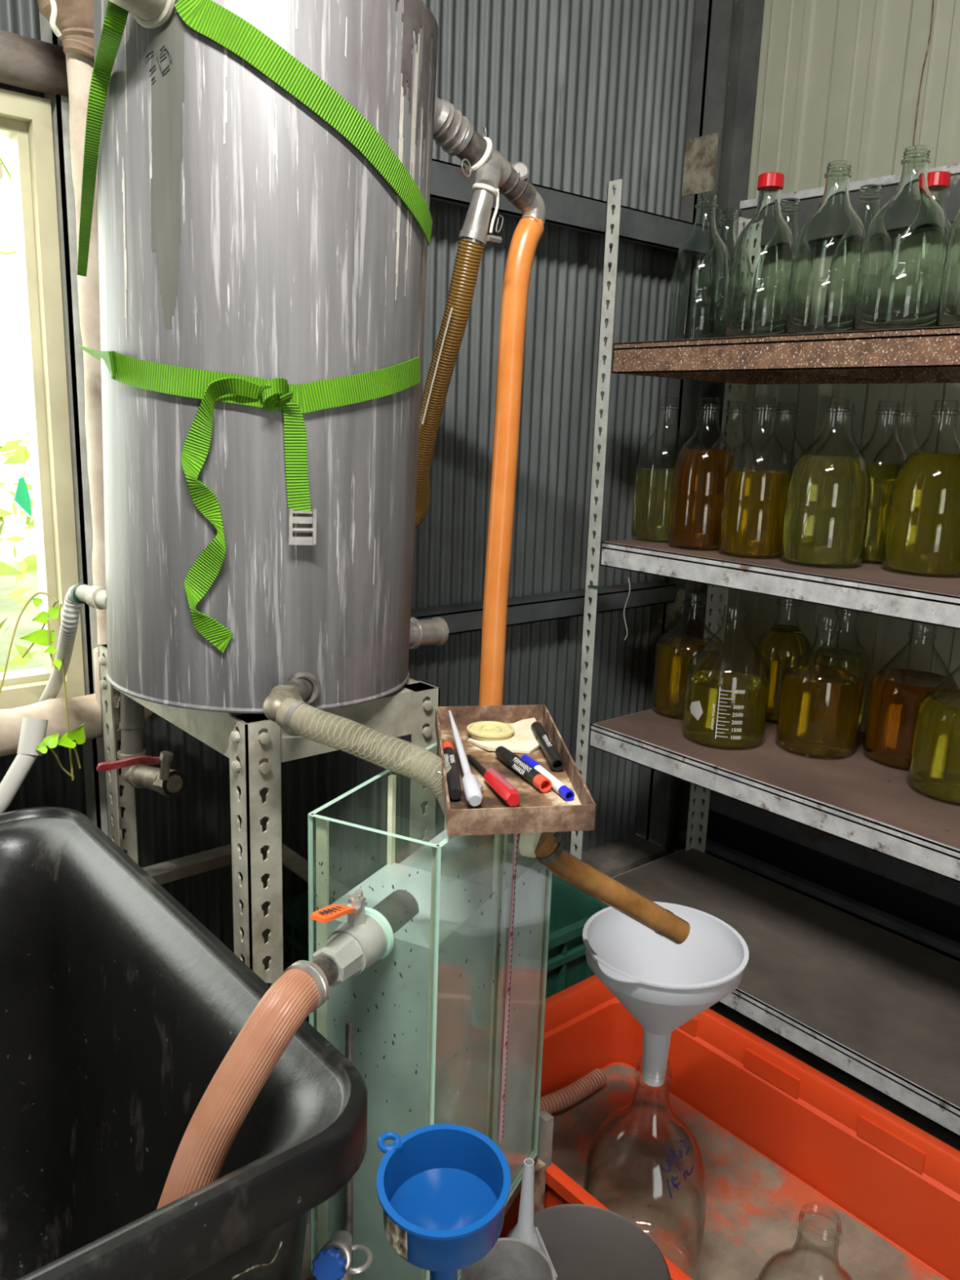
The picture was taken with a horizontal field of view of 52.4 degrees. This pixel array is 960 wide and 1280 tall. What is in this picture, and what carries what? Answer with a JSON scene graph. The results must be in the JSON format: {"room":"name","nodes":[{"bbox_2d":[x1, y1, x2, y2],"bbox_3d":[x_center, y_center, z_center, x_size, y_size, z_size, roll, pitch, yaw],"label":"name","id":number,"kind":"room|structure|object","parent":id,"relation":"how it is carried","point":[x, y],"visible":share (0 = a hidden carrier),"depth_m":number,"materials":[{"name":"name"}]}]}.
{"room":"distillery workshop","nodes":[
{"label":"distillery workshop","id":0,"kind":"room"},
{"bbox_2d":[0,0,695,962],"bbox_3d":[-0.871,-0.606,1.561,3.797,2.920,0.018,-9,16,-39],"label":"wall","id":1,"kind":"structure","parent":0,"point":[588,95],"depth_m":2.40,"materials":[{"name":"grey metal"}]},
{"bbox_2d":[0,29,68,97],"bbox_3d":[-1.459,-0.786,0.899,2.101,0.074,0.076,-9,16,-39],"label":"trim","id":2,"kind":"structure","parent":1,"relation":"attached to","point":[28,63],"depth_m":1.51,"materials":[{"name":"grey metal"}]},
{"bbox_2d":[0,88,102,746],"bbox_3d":[-1.106,-0.295,1.376,1.130,1.060,0.145,-9,16,-39],"label":"window","id":3,"kind":"structure","parent":1,"relation":"in","point":[25,120],"depth_m":1.66,"materials":[{"name":"wood"}]},
{"bbox_2d":[0,157,31,517],"bbox_3d":[-0.799,-0.547,1.698,0.075,0.667,0.016,-9,16,-39],"label":"vine","id":4,"kind":"object","parent":3,"relation":"hanging from","point":[22,497],"visible":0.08,"depth_m":1.75,"materials":[{"name":"green plant"}]},
{"bbox_2d":[0,591,85,780],"bbox_3d":[-0.715,0.076,1.550,0.126,0.287,0.216,-9,16,-39],"label":"vine","id":5,"kind":"object","parent":3,"relation":"on","point":[42,637],"visible":0.98,"depth_m":1.53,"materials":[{"name":"green plant"}]},
{"bbox_2d":[39,12,122,839],"bbox_3d":[-0.691,-0.582,1.667,0.044,3.000,0.062,-9,16,-39],"label":"pipe","id":6,"kind":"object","parent":1,"relation":"attached to","point":[92,748],"depth_m":1.68,"materials":[{"name":"white plastic"}]},
{"bbox_2d":[284,834,666,970],"bbox_3d":[-0.096,0.748,2.495,1.610,0.082,0.164,-9,16,-39],"label":"baseboard","id":7,"kind":"structure","parent":1,"relation":"attached to","point":[618,857],"depth_m":2.89,"materials":[{"name":"concrete"}]},
{"bbox_2d":[410,580,675,635],"bbox_3d":[-0.078,-0.048,2.331,1.615,0.052,0.081,-9,16,-39],"label":"trim","id":8,"kind":"structure","parent":1,"relation":"attached to","point":[460,618],"depth_m":2.51,"materials":[{"name":"grey metal"}]},
{"bbox_2d":[430,158,693,252],"bbox_3d":[-0.041,-0.973,2.116,1.615,0.072,0.101,-9,16,-39],"label":"metal beam","id":9,"kind":"structure","parent":1,"relation":"attached to","point":[449,184],"depth_m":2.28,"materials":[{"name":"grey metal"}]},
{"bbox_2d":[635,0,764,855],"bbox_3d":[0.620,-0.780,2.749,0.156,3.000,0.127,-9,16,-39],"label":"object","id":10,"kind":"structure","parent":1,"relation":"attached to","point":[727,33],"depth_m":2.64,"materials":[{"name":"metal"}]},
{"bbox_2d":[306,852,959,1224],"bbox_3d":[0.230,1.247,0.740,4.000,0.100,3.530,-9,16,-39],"label":"floor","id":11,"kind":"structure","parent":0,"point":[884,1101],"depth_m":2.04,"materials":[{"name":"concrete"}]},
{"bbox_2d":[0,806,367,1279],"bbox_3d":[-0.601,0.719,1.040,0.637,0.743,0.860,-9,16,-39],"label":"tub","id":12,"kind":"object","parent":11,"relation":"on","point":[120,1009],"visible":1,"depth_m":1.17,"materials":[{"name":"black plastic"}]},
{"bbox_2d":[311,1230,373,1279],"bbox_3d":[-0.132,0.530,0.844,0.035,0.081,0.090,8,14,27],"label":"valve","id":13,"kind":"object","parent":12,"relation":"attached to","point":[333,1261],"visible":1,"depth_m":0.83,"materials":[{"name":"blue"}]},
{"bbox_2d":[97,644,439,986],"bbox_3d":[-0.359,0.497,1.614,0.322,0.940,0.534,-9,16,-39],"label":"stand","id":14,"kind":"object","parent":11,"relation":"on","point":[255,748],"visible":0.49,"depth_m":1.32,"materials":[{"name":"grey metal"}]},
{"bbox_2d":[96,692,186,796],"bbox_3d":[-0.555,0.167,1.534,0.128,0.174,0.187,-9,16,-39],"label":"valve","id":15,"kind":"object","parent":14,"relation":"attached to","point":[134,762],"visible":0.97,"depth_m":1.56,"materials":[{"name":"grey metal"}]},
{"bbox_2d":[162,770,186,796],"bbox_3d":[-0.478,0.223,1.521,0.040,0.041,0.020,-9,16,-39],"label":"outlet","id":16,"kind":"object","parent":15,"relation":"attached to","point":[174,782],"depth_m":1.52,"materials":[{"name":"black metal"}]},
{"bbox_2d":[75,0,448,722],"bbox_3d":[-0.280,-0.382,1.370,0.448,0.880,0.603,8,14,25],"label":"tank","id":17,"kind":"object","parent":14,"relation":"on","point":[240,232],"visible":0.95,"depth_m":1.17,"materials":[{"name":"grey metal"}]},
{"bbox_2d":[36,583,88,702],"bbox_3d":[-0.673,0.036,1.562,0.046,0.311,0.420,-7,15,-34],"label":"hose","id":18,"kind":"object","parent":17,"relation":"attached to","point":[72,605],"visible":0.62,"depth_m":1.44,"materials":[{"name":"white plastic"}]},
{"bbox_2d":[76,0,432,653],"bbox_3d":[-0.384,-0.378,1.266,0.579,0.737,0.300,6,13,17],"label":"strap","id":19,"kind":"object","parent":17,"relation":"attached to","point":[208,18],"visible":0.99,"depth_m":1.15,"materials":[{"name":"green fabric"}]},
{"bbox_2d":[275,697,460,814],"bbox_3d":[-0.120,0.129,1.107,0.254,0.092,0.048,8,14,27],"label":"hose","id":20,"kind":"object","parent":17,"relation":"attached to","point":[297,713],"visible":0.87,"depth_m":1.12,"materials":[{"name":"beige plastic"}]},
{"bbox_2d":[433,94,546,244],"bbox_3d":[-0.007,-0.716,1.486,0.309,0.228,0.083,-9,16,-39],"label":"pipe manifold","id":21,"kind":"object","parent":17,"relation":"attached to","point":[456,135],"visible":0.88,"depth_m":1.47,"materials":[{"name":"silver metal"}]},
{"bbox_2d":[414,229,502,528],"bbox_3d":[-0.169,-0.353,1.610,0.291,0.591,0.290,-5,14,-28],"label":"hose","id":22,"kind":"object","parent":21,"relation":"hanging from","point":[468,254],"visible":0.59,"depth_m":1.56,"materials":[{"name":"brown plastic"}]},
{"bbox_2d":[478,214,544,838],"bbox_3d":[-0.019,-0.071,1.784,0.092,1.310,0.236,-9,16,-39],"label":"hose","id":23,"kind":"object","parent":21,"relation":"hanging from","point":[527,233],"visible":0.64,"depth_m":1.63,"materials":[{"name":"orange rubber"}]},
{"bbox_2d":[300,1218,317,1279],"bbox_3d":[0.371,1.032,1.113,0.860,0.165,1.380,-9,16,-39],"label":"trim","id":24,"kind":"structure","parent":11,"relation":"on","point":[305,1270],"depth_m":1.38,"materials":[{"name":"metal"}]},
{"bbox_2d":[344,1019,354,1279],"bbox_3d":[-0.141,0.657,1.045,0.009,0.559,0.009,-9,16,-39],"label":"rod","id":25,"kind":"object","parent":24,"relation":"on","point":[349,1024],"visible":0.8,"depth_m":1.02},
{"bbox_2d":[305,1109,553,1279],"bbox_3d":[-0.056,0.776,1.228,0.178,0.255,0.328,8,14,26],"label":"stand","id":26,"kind":"object","parent":24,"relation":"on","point":[542,1160],"visible":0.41,"depth_m":1.30,"materials":[{"name":"metal"}]},
{"bbox_2d":[307,742,554,1279],"bbox_3d":[-0.049,0.432,1.142,0.155,0.559,0.299,8,14,26],"label":"tank","id":27,"kind":"object","parent":26,"relation":"on","point":[446,1024],"visible":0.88,"depth_m":1.05,"materials":[{"name":"green"}]},
{"bbox_2d":[310,888,418,986],"bbox_3d":[-0.121,0.282,0.946,0.056,0.086,0.182,8,14,26],"label":"valve","id":28,"kind":"object","parent":27,"relation":"attached to","point":[366,937],"visible":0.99,"depth_m":0.93,"materials":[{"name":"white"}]},
{"bbox_2d":[156,960,328,1209],"bbox_3d":[-0.216,0.457,0.855,0.183,0.322,0.068,-9,16,-39],"label":"hose","id":29,"kind":"object","parent":28,"relation":"attached to","point":[302,988],"visible":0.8,"depth_m":0.82,"materials":[{"name":"orange plastic"}]},
{"bbox_2d":[318,906,344,914],"bbox_3d":[-0.137,0.251,0.904,0.009,0.007,0.028,9,15,30],"label":"print","id":30,"kind":"object","parent":28,"relation":"on","point":[328,909],"depth_m":0.91,"materials":[{"name":"grey paint"}]},
{"bbox_2d":[499,833,518,1142],"bbox_3d":[0.033,0.400,1.124,0.001,0.407,0.012,8,14,26],"label":"print","id":31,"kind":"object","parent":27,"relation":"attached to","point":[508,897],"depth_m":1.12},
{"bbox_2d":[435,704,595,835],"bbox_3d":[0.027,0.136,1.104,0.144,0.026,0.355,1,13,-5],"label":"steel tray","id":32,"kind":"object","parent":27,"relation":"on","point":[536,811],"visible":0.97,"depth_m":1.03,"materials":[{"name":"brown metal"}]},
{"bbox_2d":[442,741,461,799],"bbox_3d":[-0.032,0.142,1.073,0.016,0.016,0.148,1,13,-5],"label":"marker pen","id":33,"kind":"object","parent":32,"relation":"in","point":[452,775],"visible":0.93,"depth_m":1.04,"materials":[{"name":"black plastic"}]},
{"bbox_2d":[444,754,454,765],"bbox_3d":[-0.034,0.132,1.083,0.011,0.002,0.039,1,13,-5],"label":"print","id":34,"kind":"object","parent":33,"relation":"on","point":[450,758],"depth_m":1.08,"materials":[{"name":"white paint"}]},
{"bbox_2d":[448,710,483,806],"bbox_3d":[-0.021,0.128,1.096,0.017,0.030,0.242,0,13,-8],"label":"pipette","id":35,"kind":"object","parent":32,"relation":"on","point":[471,787],"visible":1,"depth_m":1.01,"materials":[{"name":"grey plastic"}]},
{"bbox_2d":[478,782,483,790],"bbox_3d":[-0.002,0.154,1.027,0.011,0.010,0.011,-9,16,-39],"label":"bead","id":36,"kind":"object","parent":32,"relation":"on","point":[481,785],"visible":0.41,"depth_m":1.02,"materials":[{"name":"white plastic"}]},
{"bbox_2d":[466,754,519,806],"bbox_3d":[0.012,0.146,1.058,0.019,0.017,0.148,-2,13,-18],"label":"screwdriver","id":37,"kind":"object","parent":32,"relation":"in","point":[504,788],"visible":1,"depth_m":1.02,"materials":[{"name":"red plastic"}]},
{"bbox_2d":[467,717,540,753],"bbox_3d":[0.032,0.117,1.220,0.091,0.006,0.130,2,13,1],"label":"card","id":38,"kind":"object","parent":32,"relation":"in","point":[522,740],"visible":0.59,"depth_m":1.18,"materials":[{"name":"paper"}]},
{"bbox_2d":[466,720,514,741],"bbox_3d":[0.013,0.113,1.206,0.059,0.009,0.059,-9,16,-39],"label":"lid","id":39,"kind":"object","parent":38,"relation":"on","point":[487,731],"visible":1,"depth_m":1.20,"materials":[{"name":"beige plastic"}]},
{"bbox_2d":[495,746,551,792],"bbox_3d":[0.046,0.141,1.085,0.018,0.017,0.116,-4,14,-23],"label":"marker pen","id":40,"kind":"object","parent":32,"relation":"in","point":[513,761],"visible":1,"depth_m":1.07,"materials":[{"name":"black plastic"}]},
{"bbox_2d":[512,756,531,775],"bbox_3d":[0.045,0.140,1.074,0.007,0.009,0.041,-4,14,-23],"label":"print","id":41,"kind":"object","parent":40,"relation":"on","point":[519,766],"depth_m":1.08,"materials":[{"name":"white paint"}]},
{"bbox_2d":[530,721,564,771],"bbox_3d":[0.079,0.124,1.166,0.016,0.018,0.141,0,13,-7],"label":"marker pen","id":42,"kind":"object","parent":32,"relation":"in","point":[554,759],"visible":1,"depth_m":1.14,"materials":[{"name":"black plastic"}]},
{"bbox_2d":[542,734,551,746],"bbox_3d":[0.079,0.119,1.153,0.004,0.003,0.041,0,13,-7],"label":"print","id":43,"kind":"object","parent":42,"relation":"on","point":[547,742],"depth_m":1.15,"materials":[{"name":"white paint"}]},
{"bbox_2d":[520,754,574,801],"bbox_3d":[0.072,0.149,1.070,0.012,0.012,0.120,-3,14,-21],"label":"marker pen","id":44,"kind":"object","parent":32,"relation":"in","point":[561,788],"visible":0.78,"depth_m":1.04,"materials":[{"name":"white plastic"}]},
{"bbox_2d":[519,831,689,944],"bbox_3d":[0.145,0.284,1.144,0.216,0.164,0.042,-1,13,-12],"label":"spout","id":45,"kind":"object","parent":27,"relation":"attached to","point":[547,847],"visible":0.98,"depth_m":1.13,"materials":[{"name":"plastic"}]},
{"bbox_2d":[460,1237,555,1279],"bbox_3d":[0.020,0.778,0.951,0.089,0.378,0.089,-9,16,-39],"label":"steel canister","id":46,"kind":"object","parent":24,"relation":"on","point":[509,1259],"visible":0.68,"depth_m":0.95,"materials":[{"name":"silver metal"}]},
{"bbox_2d":[506,1204,671,1279],"bbox_3d":[0.113,0.819,1.121,0.195,0.230,0.195,-9,16,-39],"label":"lid","id":47,"kind":"object","parent":24,"relation":"on","point":[582,1242],"visible":0.75,"depth_m":1.13,"materials":[{"name":"black"}]},
{"bbox_2d":[509,1158,557,1279],"bbox_3d":[0.048,0.629,1.036,0.081,0.175,0.081,-9,16,-39],"label":"funnel","id":48,"kind":"object","parent":47,"relation":"on","point":[525,1229],"visible":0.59,"depth_m":1.02,"materials":[{"name":"white plastic"}]},
{"bbox_2d":[498,974,959,1279],"bbox_3d":[0.443,0.829,1.284,0.485,0.199,1.117,-9,16,-39],"label":"crate","id":49,"kind":"object","parent":24,"relation":"on","point":[887,1173],"visible":0.28,"depth_m":1.54,"materials":[{"name":"orange plastic"}]},
{"bbox_2d":[532,1064,943,1279],"bbox_3d":[0.441,0.908,1.302,0.413,0.007,1.045,-9,16,-39],"label":"crate bottom","id":50,"kind":"object","parent":49,"relation":"in","point":[753,1206],"visible":0.66,"depth_m":1.51,"materials":[{"name":"plastic"}]},
{"bbox_2d":[533,1067,606,1121],"bbox_3d":[0.136,0.789,1.679,0.201,0.031,0.039,-7,16,-35],"label":"hose piece","id":51,"kind":"object","parent":50,"relation":"on","point":[560,1100],"visible":0.71,"depth_m":1.68,"materials":[{"name":"orange plastic"}]},
{"bbox_2d":[582,1056,706,1279],"bbox_3d":[0.225,0.720,1.323,0.167,0.335,0.167,-9,16,-39],"label":"bottle","id":52,"kind":"object","parent":50,"relation":"on","point":[587,1183],"visible":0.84,"depth_m":1.32,"materials":[{"name":"clear glass"}]},
{"bbox_2d":[582,901,748,1086],"bbox_3d":[0.228,0.483,1.266,0.221,0.202,0.209,-9,16,-39],"label":"funnel","id":53,"kind":"object","parent":52,"relation":"in","point":[664,984],"visible":0.95,"depth_m":1.28,"materials":[{"name":"grey plastic"}]},
{"bbox_2d":[756,1205,853,1279],"bbox_3d":[0.381,0.792,1.136,0.137,0.288,0.137,-9,16,-39],"label":"jug","id":54,"kind":"object","parent":50,"relation":"on","point":[841,1268],"visible":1,"depth_m":1.14,"materials":[{"name":"clear glass"}]},
{"bbox_3d":[-0.037,0.799,0.885,0.083,0.362,0.083,-9,16,-39],"label":"bottle","id":55,"kind":"object","parent":24,"relation":"on","visible":0},
{"bbox_2d":[376,1124,511,1279],"bbox_3d":[-0.032,0.522,0.801,0.107,0.204,0.106,0,13,-7],"label":"funnel","id":56,"kind":"object","parent":55,"relation":"on","point":[443,1190],"visible":1,"depth_m":0.81,"materials":[{"name":"blue plastic"}]},
{"bbox_2d":[283,861,609,1029],"bbox_3d":[-0.071,0.717,2.085,0.565,0.325,0.460,-9,16,-39],"label":"crate","id":57,"kind":"object","parent":11,"relation":"on","point":[571,907],"visible":0.14,"depth_m":2.03,"materials":[{"name":"plastic"}]},
{"bbox_2d":[569,178,959,1137],"bbox_3d":[0.973,0.008,1.929,0.536,1.845,1.638,-9,16,-39],"label":"shelving unit","id":58,"kind":"object","parent":11,"relation":"on","point":[881,1007],"visible":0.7,"depth_m":2.12,"materials":[{"name":"metal"}]},
{"bbox_2d":[631,397,688,542],"bbox_3d":[0.438,-0.405,2.326,0.137,0.335,0.137,-9,16,-39],"label":"glass jug","id":59,"kind":"object","parent":58,"relation":"on","point":[653,490],"visible":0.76,"depth_m":2.29,"materials":[{"name":"yellow glass"}]},
{"bbox_2d":[651,591,724,719],"bbox_3d":[0.535,0.033,2.487,0.174,0.316,0.174,-9,16,-39],"label":"bottle","id":60,"kind":"object","parent":58,"relation":"on","point":[673,655],"visible":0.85,"depth_m":2.44,"materials":[{"name":"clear glass"}]},
{"bbox_2d":[666,193,729,340],"bbox_3d":[0.513,-0.850,2.264,0.137,0.335,0.137,-9,16,-39],"label":"glass jug","id":61,"kind":"object","parent":58,"relation":"on","point":[700,280],"visible":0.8,"depth_m":2.22,"materials":[{"name":"clear"}]},
{"bbox_2d":[667,396,734,551],"bbox_3d":[0.506,-0.376,2.203,0.140,0.335,0.140,-9,16,-39],"label":"glass jug","id":62,"kind":"object","parent":58,"relation":"on","point":[700,474],"visible":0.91,"depth_m":2.16,"materials":[{"name":"orange glass"}]},
{"bbox_2d":[682,604,770,750],"bbox_3d":[0.581,0.078,2.282,0.191,0.320,0.190,-9,16,-39],"label":"bottle","id":63,"kind":"object","parent":58,"relation":"on","point":[722,708],"visible":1,"depth_m":2.23,"materials":[{"name":"clear glass"}]},
{"bbox_2d":[717,208,738,265],"bbox_3d":[0.598,-0.878,2.402,0.137,0.335,0.137,-9,16,-39],"label":"glass jug","id":64,"kind":"object","parent":58,"relation":"on","point":[727,220],"visible":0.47,"depth_m":2.35,"materials":[{"name":"white"}]},
{"bbox_2d":[710,401,757,469],"bbox_3d":[0.640,-0.435,2.488,0.137,0.335,0.137,-9,16,-39],"label":"glass jug","id":65,"kind":"object","parent":58,"relation":"on","point":[744,402],"visible":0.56,"depth_m":2.46,"materials":[{"name":"clear glass"}]},
{"bbox_2d":[718,397,791,559],"bbox_3d":[0.598,-0.349,2.097,0.143,0.335,0.143,-9,16,-39],"label":"glass jug","id":66,"kind":"object","parent":58,"relation":"on","point":[753,517],"visible":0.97,"depth_m":2.06,"materials":[{"name":"yellow glass"}]},
{"bbox_2d":[724,172,795,337],"bbox_3d":[0.604,-0.807,2.077,0.140,0.338,0.140,-9,16,-39],"label":"glass jug","id":67,"kind":"object","parent":58,"relation":"on","point":[759,273],"visible":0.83,"depth_m":2.03,"materials":[{"name":"white"}]},
{"bbox_2d":[752,401,805,469],"bbox_3d":[0.732,-0.408,2.382,0.137,0.335,0.137,-9,16,-39],"label":"glass jug","id":68,"kind":"object","parent":58,"relation":"on","point":[778,402],"visible":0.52,"depth_m":2.36,"materials":[{"name":"clear glass"}]},
{"bbox_2d":[752,598,813,724],"bbox_3d":[0.767,0.038,2.468,0.142,0.329,0.142,-9,16,-39],"label":"bottle","id":69,"kind":"object","parent":58,"relation":"on","point":[781,644],"visible":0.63,"depth_m":2.42,"materials":[{"name":"clear glass"}]},
{"bbox_2d":[780,197,800,244],"bbox_3d":[0.707,-0.847,2.277,0.137,0.335,0.137,-9,16,-39],"label":"glass jug","id":70,"kind":"object","parent":58,"relation":"on","point":[790,210],"visible":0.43,"depth_m":2.23,"materials":[{"name":"white"}]},
{"bbox_2d":[775,614,863,759],"bbox_3d":[0.782,0.098,2.233,0.177,0.316,0.177,-9,16,-39],"label":"bottle","id":71,"kind":"object","parent":58,"relation":"on","point":[818,715],"visible":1,"depth_m":2.18,"materials":[{"name":"clear glass"}]},
{"bbox_2d":[784,160,866,334],"bbox_3d":[0.702,-0.775,1.957,0.146,0.335,0.146,-9,16,-39],"label":"glass bottle","id":72,"kind":"object","parent":58,"relation":"on","point":[825,263],"visible":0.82,"depth_m":1.91,"materials":[{"name":"white"}]},
{"bbox_2d":[780,397,870,568],"bbox_3d":[0.715,-0.323,2.000,0.164,0.335,0.164,-9,16,-39],"label":"glass jug","id":73,"kind":"object","parent":58,"relation":"on","point":[826,508],"visible":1,"depth_m":1.95,"materials":[{"name":"yellow glass"}]},
{"bbox_2d":[814,403,865,460],"bbox_3d":[0.842,-0.386,2.301,0.137,0.335,0.137,-9,16,-39],"label":"glass jug","id":74,"kind":"object","parent":58,"relation":"on","point":[851,403],"visible":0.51,"depth_m":2.27,"materials":[{"name":"clear glass"}]},
{"bbox_2d":[813,608,869,735],"bbox_3d":[0.876,0.065,2.367,0.127,0.329,0.127,-9,16,-39],"label":"bottle","id":75,"kind":"object","parent":58,"relation":"on","point":[833,658],"visible":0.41,"depth_m":2.33,"materials":[{"name":"clear glass"}]},
{"bbox_2d":[856,184,882,233],"bbox_3d":[0.833,-0.810,2.131,0.137,0.335,0.137,-9,16,-39],"label":"glass jug","id":76,"kind":"object","parent":58,"relation":"on","point":[869,197],"visible":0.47,"depth_m":2.08,"materials":[{"name":"white"}]},
{"bbox_2d":[855,400,909,564],"bbox_3d":[0.849,-0.335,2.073,0.137,0.335,0.137,-9,16,-39],"label":"glass jug","id":77,"kind":"object","parent":58,"relation":"on","point":[882,476],"visible":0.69,"depth_m":2.03,"materials":[{"name":"yellow glass"}]},
{"bbox_2d":[872,403,924,462],"bbox_3d":[0.939,-0.358,2.190,0.137,0.335,0.137,-9,16,-39],"label":"glass jug","id":78,"kind":"object","parent":58,"relation":"on","point":[899,403],"visible":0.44,"depth_m":2.16,"materials":[{"name":"clear glass"}]},
{"bbox_2d":[851,145,950,330],"bbox_3d":[0.803,-0.746,1.841,0.159,0.335,0.159,-9,16,-39],"label":"glass jug","id":79,"kind":"object","parent":58,"relation":"on","point":[903,253],"visible":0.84,"depth_m":1.79,"materials":[{"name":"white"}]},
{"bbox_2d":[862,621,959,771],"bbox_3d":[0.969,0.115,2.177,0.184,0.320,0.184,-9,16,-39],"label":"bottle","id":80,"kind":"object","parent":58,"relation":"on","point":[895,694],"visible":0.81,"depth_m":2.14,"materials":[{"name":"clear glass"}]},
{"bbox_2d":[881,400,959,577],"bbox_3d":[0.896,-0.299,1.921,0.162,0.335,0.162,-9,16,-39],"label":"glass jug","id":81,"kind":"object","parent":58,"relation":"on","point":[922,535],"visible":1,"depth_m":1.88,"materials":[{"name":"yellow glass"}]},
{"bbox_2d":[907,664,959,806],"bbox_3d":[0.992,0.159,1.985,0.190,0.320,0.190,-9,16,-39],"label":"bottle","id":82,"kind":"object","parent":58,"relation":"on","point":[935,766],"visible":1,"depth_m":1.95,"materials":[{"name":"clear glass"}]},
{"bbox_2d":[927,171,951,231],"bbox_3d":[0.925,-0.784,2.025,0.137,0.338,0.137,-9,16,-39],"label":"glass jug","id":83,"kind":"object","parent":58,"relation":"on","point":[939,182],"visible":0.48,"depth_m":1.98,"materials":[{"name":"white"}]},
{"bbox_2d":[935,208,959,326],"bbox_3d":[0.909,-0.715,1.719,0.159,0.335,0.159,-9,16,-39],"label":"glass jug","id":84,"kind":"object","parent":58,"relation":"on","point":[948,304],"visible":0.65,"depth_m":1.72,"materials":[{"name":"clear"}]},
{"bbox_2d":[697,0,959,962],"bbox_3d":[1.798,-0.483,1.600,0.109,3.000,3.630,-9,16,-39],"label":"wall","id":85,"kind":"structure","parent":0,"point":[843,77],"depth_m":2.50,"materials":[{"name":"grey"}]},
{"bbox_2d":[733,0,772,432],"bbox_3d":[0.703,-0.786,2.784,0.035,3.000,0.090,-9,16,-39],"label":"trim","id":86,"kind":"structure","parent":85,"relation":"attached to","point":[767,3],"depth_m":2.60,"materials":[{"name":"grey metal"}]},
{"bbox_2d":[674,787,959,958],"bbox_3d":[1.718,0.798,1.761,0.165,0.305,3.290,-9,16,-39],"label":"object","id":87,"kind":"structure","parent":85,"relation":"attached to","point":[935,885],"depth_m":2.61,"materials":[{"name":"black metal"}]},
{"bbox_2d":[739,163,959,208],"bbox_3d":[1.762,-0.852,1.387,0.008,0.019,3.300,-9,16,-39],"label":"trim","id":88,"kind":"structure","parent":85,"relation":"attached to","point":[955,168],"depth_m":2.36,"materials":[{"name":"metal"}]},
{"bbox_2d":[740,173,959,232],"bbox_3d":[1.788,-0.803,1.422,0.065,0.122,3.300,-9,16,-39],"label":"trim","id":89,"kind":"structure","parent":85,"relation":"attached to","point":[808,206],"depth_m":2.32,"materials":[{"name":"metal"}]},
{"bbox_2d":[912,0,933,146],"bbox_3d":[1.031,-1.283,2.278,0.003,0.443,0.015,-9,16,-39],"label":"string","id":90,"kind":"object","parent":85,"relation":"hanging from","point":[932,0],"visible":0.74,"depth_m":2.27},
{"bbox_3d":[0.332,-1.767,0.063,4.000,0.080,3.530,-9,16,-39],"label":"ceiling","id":91,"kind":"structure","parent":0,"visible":0},
{"bbox_2d":[0,0,153,756],"bbox_3d":[-1.006,-0.896,1.101,1.276,2.320,0.122,-9,16,-39],"label":"window frame","id":92,"kind":"structure","parent":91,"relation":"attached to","point":[74,20],"depth_m":1.55,"materials":[{"name":"plastic"}]},
{"bbox_2d":[0,717,48,813],"bbox_3d":[-0.729,0.238,1.479,0.163,0.230,0.071,-9,16,-39],"label":"conduit pipe","id":93,"kind":"object","parent":92,"relation":"attached to","point":[33,731],"visible":0.99,"depth_m":1.49,"materials":[{"name":"grey plastic"}]},
{"bbox_2d":[49,0,61,36],"bbox_3d":[-0.609,-0.898,1.399,0.011,0.057,0.019,6,13,17],"label":"string","id":94,"kind":"object","parent":92,"relation":"hanging from","point":[54,8],"visible":1,"depth_m":1.39,"materials":[{"name":"beige fabric"}]},
{"label":"outside","id":95,"kind":"structure","parent":0,"visible":0},
{"bbox_2d":[0,560,44,671],"bbox_3d":[-3.580,0.355,4.364,10.000,0.200,7.050,-9,16,-39],"label":"ground","id":96,"kind":"structure","parent":95,"point":[11,607],"depth_m":6.23,"materials":[{"name":"soil"}]},
{"bbox_2d":[0,420,43,672],"bbox_3d":[-1.789,0.059,2.569,2.379,1.351,1.171,-9,16,-39],"label":"hedge leaves","id":97,"kind":"object","parent":96,"relation":"on","point":[18,455],"visible":0.09,"depth_m":2.98,"materials":[{"name":"green plant"}]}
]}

